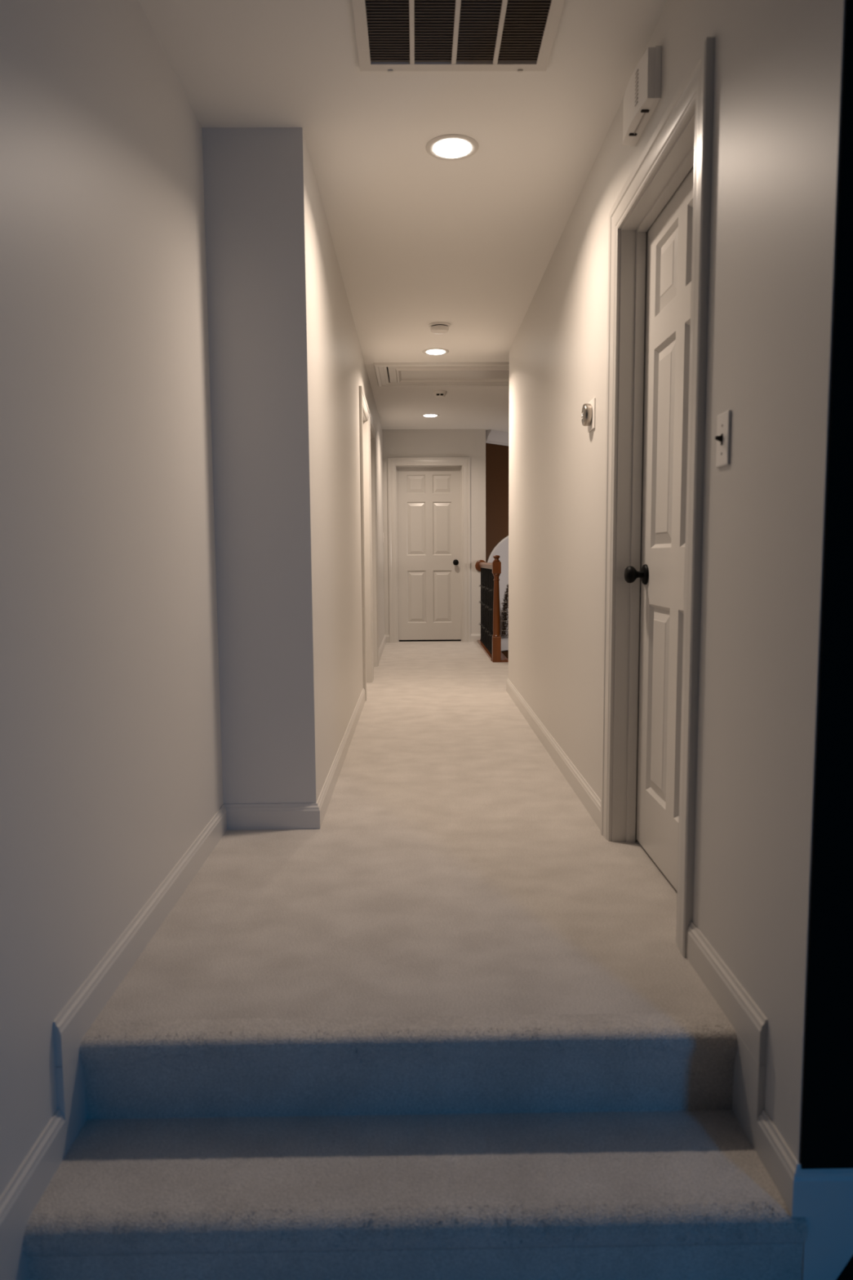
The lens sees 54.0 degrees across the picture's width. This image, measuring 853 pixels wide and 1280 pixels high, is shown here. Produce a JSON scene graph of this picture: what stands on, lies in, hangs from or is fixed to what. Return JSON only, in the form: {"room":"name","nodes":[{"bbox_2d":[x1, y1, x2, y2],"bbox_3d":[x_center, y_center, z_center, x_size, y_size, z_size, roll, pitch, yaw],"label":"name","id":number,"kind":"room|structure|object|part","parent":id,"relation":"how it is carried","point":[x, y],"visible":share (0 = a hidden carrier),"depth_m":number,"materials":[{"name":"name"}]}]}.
{"room":"home hallway","nodes":[
{"label":"home hallway","id":0,"kind":"room"},
{"bbox_2d":[0,0,222,1196],"bbox_3d":[-0.794,-0.204,1.628,0.120,2.810,2.700,0,6,-1],"label":"wall","id":1,"kind":"structure","parent":0,"point":[111,755],"depth_m":1.84,"materials":[{"name":"white paint"}]},
{"bbox_2d":[201,127,384,804],"bbox_3d":[-0.683,-0.852,6.304,0.460,2.440,6.730,0,6,-1],"label":"wall","id":2,"kind":"structure","parent":0,"point":[286,363],"depth_m":2.99,"materials":[{"name":"white paint"}]},
{"bbox_2d":[0,687,365,1279],"bbox_3d":[-0.566,0.828,3.107,0.354,0.463,5.434,0,6,-1],"label":"baseboard","id":3,"kind":"structure","parent":2,"relation":"attached to","point":[78,1015],"depth_m":1.80,"materials":[{"name":"grey paint"}]},
{"bbox_2d":[359,386,373,701],"bbox_3d":[-0.505,-0.683,6.162,0.151,2.130,0.940,0,6,-1],"label":"door","id":4,"kind":"structure","parent":2,"relation":"in","point":[364,411],"depth_m":6.49,"materials":[{"name":"grey paint"}]},
{"bbox_3d":[-0.434,-0.642,5.740,0.021,2.130,0.090,0,6,-1],"label":"casing","id":5,"kind":"part","parent":4,"relation":"part of","materials":[{"name":"grey paint"}]},
{"bbox_3d":[-0.445,-0.726,6.586,0.021,2.130,0.090,0,6,-1],"label":"casing","id":6,"kind":"part","parent":4,"relation":"part of","materials":[{"name":"grey paint"}]},
{"bbox_2d":[369,412,378,679],"bbox_3d":[-0.517,-0.780,7.142,0.151,2.130,0.940,0,6,-1],"label":"door","id":7,"kind":"structure","parent":2,"relation":"in","point":[372,429],"depth_m":7.51,"materials":[{"name":"grey paint"}]},
{"bbox_3d":[-0.447,-0.739,6.720,0.021,2.130,0.090,0,6,-1],"label":"casing","id":8,"kind":"part","parent":7,"relation":"part of","materials":[{"name":"grey paint"}]},
{"bbox_3d":[-0.457,-0.822,7.566,0.021,2.130,0.090,0,6,-1],"label":"casing","id":9,"kind":"part","parent":7,"relation":"part of","materials":[{"name":"grey paint"}]},
{"bbox_2d":[378,634,389,662],"bbox_3d":[-0.446,0.085,8.741,0.055,0.093,2.069,0,6,-1],"label":"baseboard","id":10,"kind":"structure","parent":2,"relation":"attached to","point":[386,638],"depth_m":8.96,"materials":[{"name":"grey paint"}]},
{"bbox_2d":[138,0,666,432],"bbox_3d":[1.055,-2.055,5.337,3.934,0.120,13.400,0,6,-1],"label":"ceiling","id":11,"kind":"structure","parent":0,"point":[420,239],"depth_m":2.99,"materials":[{"name":"white paint"}]},
{"bbox_2d":[421,413,439,417],"bbox_3d":[0.039,-2.304,8.607,0.189,0.012,0.189,0,6,-1],"label":"recessed light","id":12,"kind":"object","parent":11,"relation":"in","point":[424,415],"visible":1,"depth_m":8.58,"materials":[{"name":"white glass"}]},
{"bbox_2d":[422,347,448,355],"bbox_3d":[0.065,-2.041,5.940,0.189,0.012,0.189,0,6,-1],"label":"recessed light","id":13,"kind":"object","parent":11,"relation":"in","point":[436,351],"visible":1,"depth_m":5.92,"materials":[{"name":"white glass"}]},
{"bbox_2d":[428,321,450,333],"bbox_3d":[0.083,-1.956,5.265,0.140,0.048,0.140,0,6,-1],"label":"smoke detector","id":14,"kind":"object","parent":11,"relation":"attached to","point":[437,327],"visible":1,"depth_m":5.22,"materials":[{"name":"white plastic"}]},
{"bbox_2d":[432,390,447,398],"bbox_3d":[0.117,-2.166,7.385,0.128,0.049,0.128,0,6,-1],"label":"smoke detector","id":15,"kind":"object","parent":11,"relation":"attached to","point":[437,393],"visible":1,"depth_m":7.34,"materials":[{"name":"white plastic"}]},
{"bbox_2d":[373,362,509,386],"bbox_3d":[0.376,-2.172,6.652,1.550,0.156,0.765,0,6,-1],"label":"attic hatch","id":16,"kind":"object","parent":11,"relation":"attached to","point":[401,374],"visible":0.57,"depth_m":6.65,"materials":[{"name":"grey paint"}]},
{"bbox_3d":[-0.353,-2.102,6.649,0.090,0.025,0.765,0,6,-1],"label":"casing","id":17,"kind":"part","parent":16,"relation":"part of","materials":[{"name":"grey paint"}]},
{"bbox_3d":[0.381,-2.075,6.322,1.550,0.025,0.090,0,6,-1],"label":"casing","id":18,"kind":"part","parent":16,"relation":"part of","materials":[{"name":"grey paint"}]},
{"bbox_3d":[0.373,-2.141,6.994,1.550,0.025,0.090,0,6,-1],"label":"casing","id":19,"kind":"part","parent":16,"relation":"part of","materials":[{"name":"grey paint"}]},
{"bbox_3d":[0.377,-2.113,6.657,1.348,0.038,0.579,0,6,-1],"label":"hatch panel","id":20,"kind":"part","parent":16,"relation":"part of","materials":[{"name":"grey paint"}]},
{"bbox_2d":[426,133,478,160],"bbox_3d":[0.092,-1.750,2.984,0.189,0.012,0.189,0,6,-1],"label":"recessed light","id":21,"kind":"object","parent":11,"relation":"in","point":[451,147],"visible":1,"depth_m":2.97,"materials":[{"name":"white glass"}]},
{"bbox_2d":[351,0,564,72],"bbox_3d":[0.083,-1.739,2.217,0.556,0.142,0.557,0,6,-1],"label":"ceiling vent","id":22,"kind":"object","parent":11,"relation":"in","point":[411,30],"visible":1,"depth_m":2.33,"materials":[{"name":"white metal"}]},
{"bbox_2d":[94,640,723,1020],"bbox_3d":[1.130,0.455,5.862,3.814,0.100,8.110,0,6,-1],"label":"floor","id":23,"kind":"structure","parent":0,"point":[451,868],"depth_m":2.44,"materials":[{"name":"carpet"}]},
{"bbox_2d":[475,555,508,662],"bbox_3d":[0.667,-0.384,8.781,0.178,1.003,1.924,0,6,-1],"label":"stair railing","id":24,"kind":"object","parent":23,"relation":"on","point":[491,572],"visible":1,"depth_m":8.32,"materials":[{"name":"brown wood"}]},
{"bbox_3d":[0.643,-0.781,8.773,0.062,0.059,1.831,0,6,-1],"label":"handrail","id":25,"kind":"part","parent":24,"relation":"part of","materials":[{"name":"brown wood"}]},
{"bbox_3d":[0.682,0.100,8.861,0.155,0.024,1.832,0,6,-1],"label":"rail","id":26,"kind":"part","parent":24,"relation":"part of","materials":[{"name":"brown wood"}]},
{"bbox_2d":[399,639,461,641],"bbox_3d":[0.033,-1.107,9.807,1.200,2.350,0.025,0,6,-1],"label":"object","id":27,"kind":"structure","parent":0,"point":[449,639],"depth_m":9.90,"materials":[{"name":"black"}]},
{"bbox_2d":[382,428,485,634],"bbox_3d":[-0.126,0.151,9.851,1.639,5.140,0.120,0,6,-1],"label":"wall","id":28,"kind":"structure","parent":0,"point":[471,443],"depth_m":9.59,"materials":[{"name":"white paint"}]},
{"bbox_2d":[387,457,471,642],"bbox_3d":[0.034,-1.037,9.743,0.946,2.123,0.176,0,6,-1],"label":"door","id":29,"kind":"structure","parent":28,"relation":"in","point":[428,498],"depth_m":9.76,"materials":[{"name":"grey paint"}]},
{"bbox_3d":[-0.393,-1.026,9.661,0.090,2.123,0.021,0,6,-1],"label":"casing","id":30,"kind":"part","parent":29,"relation":"part of","materials":[{"name":"grey paint"}]},
{"bbox_3d":[-0.124,-1.808,9.715,0.194,0.188,0.011,0,6,-1],"label":"panel","id":31,"kind":"part","parent":29,"relation":"part of","materials":[{"name":"grey paint"}]},
{"bbox_3d":[-0.120,-1.297,9.766,0.194,0.589,0.011,0,6,-1],"label":"panel","id":32,"kind":"part","parent":29,"relation":"part of","materials":[{"name":"grey paint"}]},
{"bbox_3d":[-0.115,-0.508,9.844,0.194,0.584,0.011,0,6,-1],"label":"panel","id":33,"kind":"part","parent":29,"relation":"part of","materials":[{"name":"grey paint"}]},
{"bbox_3d":[0.180,-1.810,9.719,0.194,0.188,0.011,0,6,-1],"label":"panel","id":34,"kind":"part","parent":29,"relation":"part of","materials":[{"name":"grey paint"}]},
{"bbox_3d":[0.184,-1.300,9.769,0.194,0.589,0.011,0,6,-1],"label":"panel","id":35,"kind":"part","parent":29,"relation":"part of","materials":[{"name":"grey paint"}]},
{"bbox_3d":[0.189,-0.511,9.847,0.194,0.584,0.011,0,6,-1],"label":"panel","id":36,"kind":"part","parent":29,"relation":"part of","materials":[{"name":"grey paint"}]},
{"bbox_3d":[0.463,-1.033,9.671,0.090,2.123,0.021,0,6,-1],"label":"casing","id":37,"kind":"part","parent":29,"relation":"part of","materials":[{"name":"grey paint"}]},
{"bbox_2d":[471,633,480,641],"bbox_3d":[0.604,-0.024,9.776,0.178,0.093,0.014,0,6,-1],"label":"baseboard","id":38,"kind":"structure","parent":28,"relation":"attached to","point":[474,637],"depth_m":9.77,"materials":[{"name":"grey paint"}]},
{"bbox_2d":[485,443,508,659],"bbox_3d":[1.811,0.018,11.061,0.001,5.140,3.200,5,8,44],"label":"wall","id":39,"kind":"structure","parent":0,"point":[496,455],"depth_m":9.89,"materials":[{"name":"brown paint"}]},
{"bbox_2d":[485,429,508,446],"bbox_3d":[1.827,-2.467,10.783,0.094,0.139,3.200,5,8,44],"label":"trim","id":40,"kind":"structure","parent":39,"relation":"attached to","point":[492,437],"depth_m":9.76,"materials":[{"name":"grey paint"}]},
{"bbox_2d":[487,535,508,562],"bbox_3d":[1.290,-1.107,10.415,0.014,0.512,1.704,5,8,44],"label":"trim","id":41,"kind":"structure","parent":39,"relation":"attached to","point":[506,537],"depth_m":9.93,"materials":[{"name":"grey paint"}]},
{"bbox_2d":[488,537,508,640],"bbox_3d":[1.139,-0.697,10.606,0.420,1.320,1.660,5,8,44],"label":"wall niche","id":42,"kind":"object","parent":39,"relation":"attached to","point":[502,550],"visible":0.07,"depth_m":10.73,"materials":[{"name":"grey paint"}]},
{"bbox_2d":[499,610,503,636],"bbox_3d":[0.911,-0.202,10.359,0.066,0.388,0.055,4,7,40],"label":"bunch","id":43,"kind":"object","parent":42,"relation":"in","point":[501,617],"visible":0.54,"depth_m":10.35,"materials":[{"name":"brown"}]},
{"bbox_2d":[499,584,508,636],"bbox_3d":[1.048,-0.372,10.535,0.399,0.690,0.383,0,6,-1],"label":"tree","id":44,"kind":"object","parent":42,"relation":"on","point":[504,613],"visible":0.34,"depth_m":10.50,"materials":[{"name":"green plant"}]},
{"bbox_2d":[501,640,508,650],"bbox_3d":[1.748,-0.018,10.979,0.019,0.119,3.000,5,8,44],"label":"trim","id":45,"kind":"structure","parent":39,"relation":"attached to","point":[504,644],"depth_m":10.15,"materials":[{"name":"grey paint"}]},
{"bbox_2d":[508,0,845,1162],"bbox_3d":[0.691,-0.422,3.735,0.130,2.810,4.730,0,6,-1],"label":"wall","id":46,"kind":"structure","parent":0,"point":[779,64],"depth_m":1.73,"materials":[{"name":"white paint"}]},
{"bbox_2d":[506,678,600,830],"bbox_3d":[1.066,0.483,4.603,0.914,0.093,3.218,0,6,-1],"label":"baseboard","id":47,"kind":"structure","parent":46,"relation":"attached to","point":[585,793],"depth_m":3.85,"materials":[{"name":"grey paint"}]},
{"bbox_2d":[581,397,595,432],"bbox_3d":[0.610,-0.851,3.172,0.037,0.112,0.110,0,6,-1],"label":"thermostat","id":48,"kind":"object","parent":46,"relation":"attached to","point":[588,415],"visible":1,"depth_m":3.15,"materials":[{"name":"white plastic"}]},
{"bbox_3d":[0.594,-0.855,3.179,0.004,0.072,0.072,0,6,-1],"label":"glass","id":49,"kind":"part","parent":48,"relation":"part of","materials":[{"name":"grey"}]},
{"bbox_3d":[0.626,-0.851,3.173,0.006,0.112,0.110,0,6,-1],"label":"wall plate","id":50,"kind":"part","parent":48,"relation":"part of","materials":[{"name":"white plastic"}]},
{"bbox_2d":[622,45,662,146],"bbox_3d":[0.608,-1.544,2.391,0.046,0.135,0.267,0,6,-1],"label":"door chime","id":51,"kind":"object","parent":46,"relation":"attached to","point":[642,94],"visible":1,"depth_m":2.32,"materials":[{"name":"white plastic"}]},
{"bbox_2d":[600,36,715,957],"bbox_3d":[0.695,-0.323,2.429,0.148,2.130,0.940,0,6,-1],"label":"door","id":52,"kind":"structure","parent":46,"relation":"in","point":[660,220],"depth_m":2.57,"materials":[{"name":"grey paint"}]},
{"bbox_3d":[0.626,-0.364,2.851,0.021,2.130,0.090,0,6,-1],"label":"casing","id":53,"kind":"part","parent":52,"relation":"part of","materials":[{"name":"grey paint"}]},
{"bbox_3d":[0.684,-0.215,2.747,0.066,0.057,0.057,0,6,-1],"label":"knob","id":54,"kind":"part","parent":52,"relation":"part of","materials":[{"name":"black metal"}]},
{"bbox_3d":[0.732,0.200,2.632,0.011,0.588,0.192,0,6,-1],"label":"panel","id":55,"kind":"part","parent":52,"relation":"part of","materials":[{"name":"grey paint"}]},
{"bbox_3d":[0.727,-0.593,2.554,0.011,0.593,0.192,0,6,-1],"label":"panel","id":56,"kind":"part","parent":52,"relation":"part of","materials":[{"name":"grey paint"}]},
{"bbox_3d":[0.723,-1.108,2.503,0.011,0.189,0.192,0,6,-1],"label":"panel","id":57,"kind":"part","parent":52,"relation":"part of","materials":[{"name":"grey paint"}]},
{"bbox_3d":[0.636,-0.281,2.005,0.021,2.130,0.090,0,6,-1],"label":"casing","id":58,"kind":"part","parent":52,"relation":"part of","materials":[{"name":"grey paint"}]},
{"bbox_2d":[715,409,731,468],"bbox_3d":[0.638,-0.435,1.819,0.019,0.116,0.072,0,6,-1],"label":"light switch","id":59,"kind":"object","parent":46,"relation":"attached to","point":[722,437],"visible":1,"depth_m":1.81,"materials":[{"name":"white plastic"}]},
{"bbox_2d":[686,921,768,1065],"bbox_3d":[0.650,0.759,1.841,0.014,0.093,0.439,0,6,-1],"label":"baseboard","id":60,"kind":"structure","parent":46,"relation":"attached to","point":[740,1010],"depth_m":1.79,"materials":[{"name":"grey paint"}]},
{"bbox_2d":[800,0,852,1279],"bbox_3d":[1.670,-0.197,1.390,2.025,2.810,0.006,0,6,-1],"label":"wall","id":61,"kind":"structure","parent":0,"point":[827,1113],"depth_m":1.42,"materials":[{"name":"black paint"}]},
{"bbox_2d":[732,1026,852,1217],"bbox_3d":[1.618,0.911,1.635,1.942,0.185,0.294,0,6,-1],"label":"baseboard","id":62,"kind":"structure","parent":61,"relation":"attached to","point":[805,1193],"depth_m":1.54,"materials":[{"name":"grey paint"}]},
{"bbox_2d":[802,1216,852,1279],"bbox_3d":[0.747,1.116,1.503,0.142,0.186,0.004,0,6,-1],"label":"trim","id":63,"kind":"structure","parent":61,"relation":"attached to","point":[828,1244],"depth_m":1.50,"materials":[{"name":"grey paint"}]},
{"bbox_3d":[1.001,1.372,0.248,3.414,0.080,2.600,0,6,-1],"label":"floor","id":64,"kind":"structure","parent":0,"visible":0},
{"bbox_2d":[22,1012,808,1279],"bbox_3d":[-0.019,1.014,1.649,1.389,0.372,0.356,0,6,-1],"label":"carpeted steps","id":65,"kind":"structure","parent":64,"relation":"on","point":[583,1146],"depth_m":1.63,"materials":[{"name":"carpet"}]}
]}

